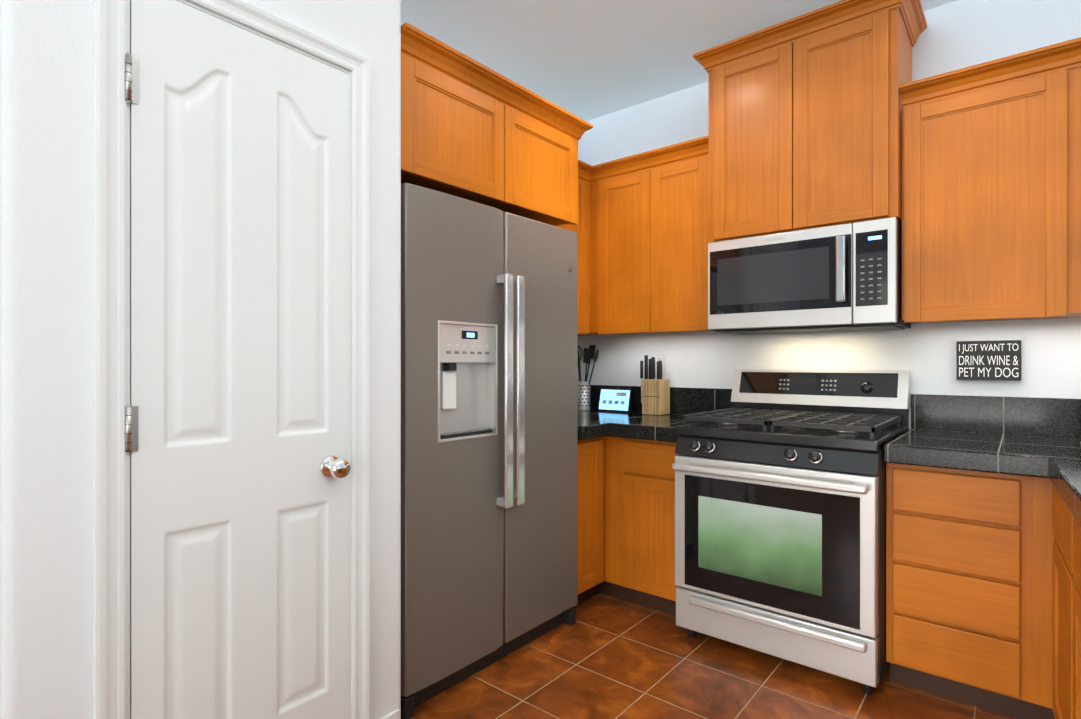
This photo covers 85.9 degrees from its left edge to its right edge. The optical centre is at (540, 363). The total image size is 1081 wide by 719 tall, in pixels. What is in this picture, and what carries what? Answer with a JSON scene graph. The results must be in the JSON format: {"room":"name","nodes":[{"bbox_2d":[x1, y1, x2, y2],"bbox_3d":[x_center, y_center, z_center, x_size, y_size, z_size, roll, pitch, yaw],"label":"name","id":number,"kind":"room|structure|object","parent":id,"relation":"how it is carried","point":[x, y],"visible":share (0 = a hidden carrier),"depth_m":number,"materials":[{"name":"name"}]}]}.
{"room":"kitchen","nodes":[
{"label":"kitchen","id":0,"kind":"room"},
{"bbox_2d":[0,0,400,718],"bbox_3d":[-1.004,-0.179,1.710,0.675,2.718,0.956,0,0,40],"label":"wall","id":1,"kind":"structure","parent":0,"point":[46,358],"depth_m":1.20,"materials":[{"name":"white paint"}]},
{"bbox_2d":[93,0,370,718],"bbox_3d":[-0.773,0.130,1.528,0.122,2.100,0.676,0,0,40],"label":"door frame","id":2,"kind":"structure","parent":1,"relation":"attached to","point":[111,379],"depth_m":1.27,"materials":[{"name":"white paint"}]},
{"bbox_2d":[125,0,350,718],"bbox_3d":[-0.727,0.159,1.481,0.108,2.018,0.554,0,0,40],"label":"pantry door","id":3,"kind":"structure","parent":1,"relation":"in","point":[237,429],"depth_m":1.46,"materials":[{"name":"white paint"}]},
{"bbox_2d":[380,709,399,718],"bbox_3d":[-0.991,1.138,1.680,0.640,0.085,0.942,0,0,40],"label":"baseboard","id":4,"kind":"structure","parent":1,"relation":"attached to","point":[395,714],"depth_m":1.82,"materials":[{"name":"white paint"}]},
{"bbox_2d":[401,0,956,120],"bbox_3d":[0.522,-1.590,-0.144,5.800,0.100,6.000,0,0,40],"label":"ceiling","id":5,"kind":"structure","parent":0,"point":[586,60],"depth_m":2.73,"materials":[{"name":"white paint"}]},
{"bbox_2d":[410,593,1015,718],"bbox_3d":[0.522,1.230,-0.144,5.800,0.100,6.000,0,0,40],"label":"floor","id":6,"kind":"structure","parent":0,"point":[604,656],"depth_m":2.13,"materials":[{"name":"tile"}]},
{"bbox_2d":[401,183,577,718],"bbox_3d":[-0.351,0.292,2.448,0.682,1.776,0.960,0,0,40],"label":"fridge","id":7,"kind":"object","parent":6,"relation":"on","point":[489,435],"visible":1,"depth_m":2.18,"materials":[{"name":"grey metal"}]},
{"bbox_2d":[577,436,678,614],"bbox_3d":[0.363,0.766,3.061,1.049,0.828,0.871,0,0,40],"label":"base cabinet","id":8,"kind":"object","parent":6,"relation":"on","point":[626,519],"visible":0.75,"depth_m":2.75,"materials":[{"name":"brown wood"}]},
{"bbox_2d":[578,385,609,439],"bbox_3d":[0.005,0.243,2.912,0.690,0.215,0.195,0,0,40],"label":"countertop","id":9,"kind":"structure","parent":8,"relation":"on","point":[592,423],"depth_m":2.85,"materials":[{"name":"stone"}]},
{"bbox_2d":[578,345,598,410],"bbox_3d":[0.253,0.085,3.551,0.220,0.398,0.159,0,0,40],"label":"utensil holder","id":10,"kind":"object","parent":9,"relation":"on","point":[584,391],"visible":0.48,"depth_m":3.50,"materials":[{"name":"silver metal"}]},
{"bbox_2d":[594,385,732,442],"bbox_3d":[0.423,0.243,3.135,1.048,0.215,0.680,0,0,40],"label":"countertop","id":11,"kind":"structure","parent":8,"relation":"on","point":[683,401],"depth_m":3.11,"materials":[{"name":"stone"}]},
{"bbox_2d":[597,388,635,412],"bbox_3d":[0.450,0.215,3.435,0.220,0.138,0.080,0,0,40],"label":"smart display","id":12,"kind":"object","parent":11,"relation":"on","point":[622,400],"visible":1,"depth_m":3.40,"materials":[{"name":"black"}]},
{"bbox_2d":[640,355,669,414],"bbox_3d":[0.639,0.119,3.261,0.136,0.330,0.116,0,0,40],"label":"knife block","id":13,"kind":"object","parent":11,"relation":"on","point":[655,396],"visible":1,"depth_m":3.22,"materials":[{"name":"brown wood"}]},
{"bbox_2d":[672,369,909,693],"bbox_3d":[1.075,0.605,2.494,0.772,1.150,0.788,0,0,40],"label":"stove","id":14,"kind":"object","parent":6,"relation":"on","point":[780,513],"visible":1,"depth_m":2.24,"materials":[{"name":"silver metal"}]},
{"bbox_2d":[886,463,1054,718],"bbox_3d":[1.619,0.766,2.178,0.468,0.828,0.622,0,0,40],"label":"drawers","id":15,"kind":"object","parent":6,"relation":"on","point":[969,587],"visible":0.96,"depth_m":1.94,"materials":[{"name":"brown wood"}]},
{"bbox_2d":[883,394,1033,476],"bbox_3d":[1.588,0.243,2.171,0.428,0.215,0.672,0,0,40],"label":"countertop","id":16,"kind":"structure","parent":15,"relation":"on","point":[1031,437],"depth_m":2.27,"materials":[{"name":"stone"}]},
{"bbox_2d":[1053,485,1080,718],"bbox_3d":[1.686,0.766,1.404,0.658,0.828,0.583,0,0,40],"label":"base cabinet","id":17,"kind":"object","parent":6,"relation":"on","point":[1066,530],"depth_m":1.65,"materials":[{"name":"brown wood"}]},
{"bbox_2d":[1034,398,1080,526],"bbox_3d":[1.130,0.297,0.615,0.857,0.324,3.650,0,0,40],"label":"countertop","id":18,"kind":"structure","parent":17,"relation":"on","point":[1057,421],"depth_m":1.99,"materials":[{"name":"stone"}]},
{"bbox_2d":[1065,577,1080,718],"bbox_3d":[1.461,0.850,1.053,0.723,0.660,0.540,0,0,40],"label":"base cabinet","id":19,"kind":"object","parent":6,"relation":"on","point":[1067,617],"depth_m":1.45,"materials":[{"name":"brown wood"}]},
{"bbox_2d":[1073,613,1080,718],"bbox_3d":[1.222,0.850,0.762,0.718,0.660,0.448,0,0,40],"label":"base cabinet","id":20,"kind":"object","parent":6,"relation":"on","point":[1076,616],"depth_m":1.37,"materials":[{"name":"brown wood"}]},
{"bbox_2d":[578,0,1080,429],"bbox_3d":[2.361,-0.180,2.066,5.800,2.720,0.150,0,0,40],"label":"wall","id":21,"kind":"structure","parent":0,"point":[957,35],"depth_m":2.58,"materials":[{"name":"white paint"}]},
{"bbox_2d":[401,22,592,225],"bbox_3d":[-0.356,-0.863,2.482,0.684,0.461,1.052,0,0,40],"label":"upper cabinet","id":22,"kind":"object","parent":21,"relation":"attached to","point":[474,130],"visible":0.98,"depth_m":2.18,"materials":[{"name":"brown wood"}]},
{"bbox_2d":[556,135,709,335],"bbox_3d":[0.361,-0.628,3.065,1.041,0.930,0.867,0,0,40],"label":"upper cabinet","id":23,"kind":"object","parent":21,"relation":"attached to","point":[640,228],"visible":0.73,"depth_m":3.04,"materials":[{"name":"brown wood"}]},
{"bbox_2d":[654,353,665,373],"bbox_3d":[0.690,0.002,3.354,0.073,0.120,0.007,0,0,40],"label":"electrical outlet plate","id":24,"kind":"object","parent":21,"relation":"attached to","point":[660,357],"visible":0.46,"depth_m":3.34,"materials":[{"name":"white plastic"}]},
{"bbox_2d":[692,0,926,242],"bbox_3d":[1.204,-1.025,2.648,0.894,0.896,0.429,0,0,40],"label":"upper cabinet","id":25,"kind":"object","parent":21,"relation":"attached to","point":[804,121],"visible":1,"depth_m":2.47,"materials":[{"name":"brown wood"}]},
{"bbox_2d":[708,217,910,334],"bbox_3d":[1.201,-0.361,2.645,0.772,0.423,0.436,0,0,40],"label":"microwave","id":26,"kind":"object","parent":25,"relation":"attached to","point":[841,277],"visible":1,"depth_m":2.47,"materials":[{"name":"silver metal"}]},
{"bbox_2d":[956,340,1020,380],"bbox_3d":[1.837,-0.013,2.382,0.210,0.161,0.034,0,0,40],"label":"sign","id":27,"kind":"object","parent":21,"relation":"attached to","point":[989,360],"visible":1,"depth_m":2.37,"materials":[{"name":"black wood"}]},
{"bbox_2d":[899,37,1080,323],"bbox_3d":[1.985,-0.628,2.037,1.195,0.930,0.369,0,0,40],"label":"upper cabinet","id":28,"kind":"object","parent":21,"relation":"attached to","point":[991,190],"visible":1,"depth_m":2.12,"materials":[{"name":"brown wood"}]}
]}

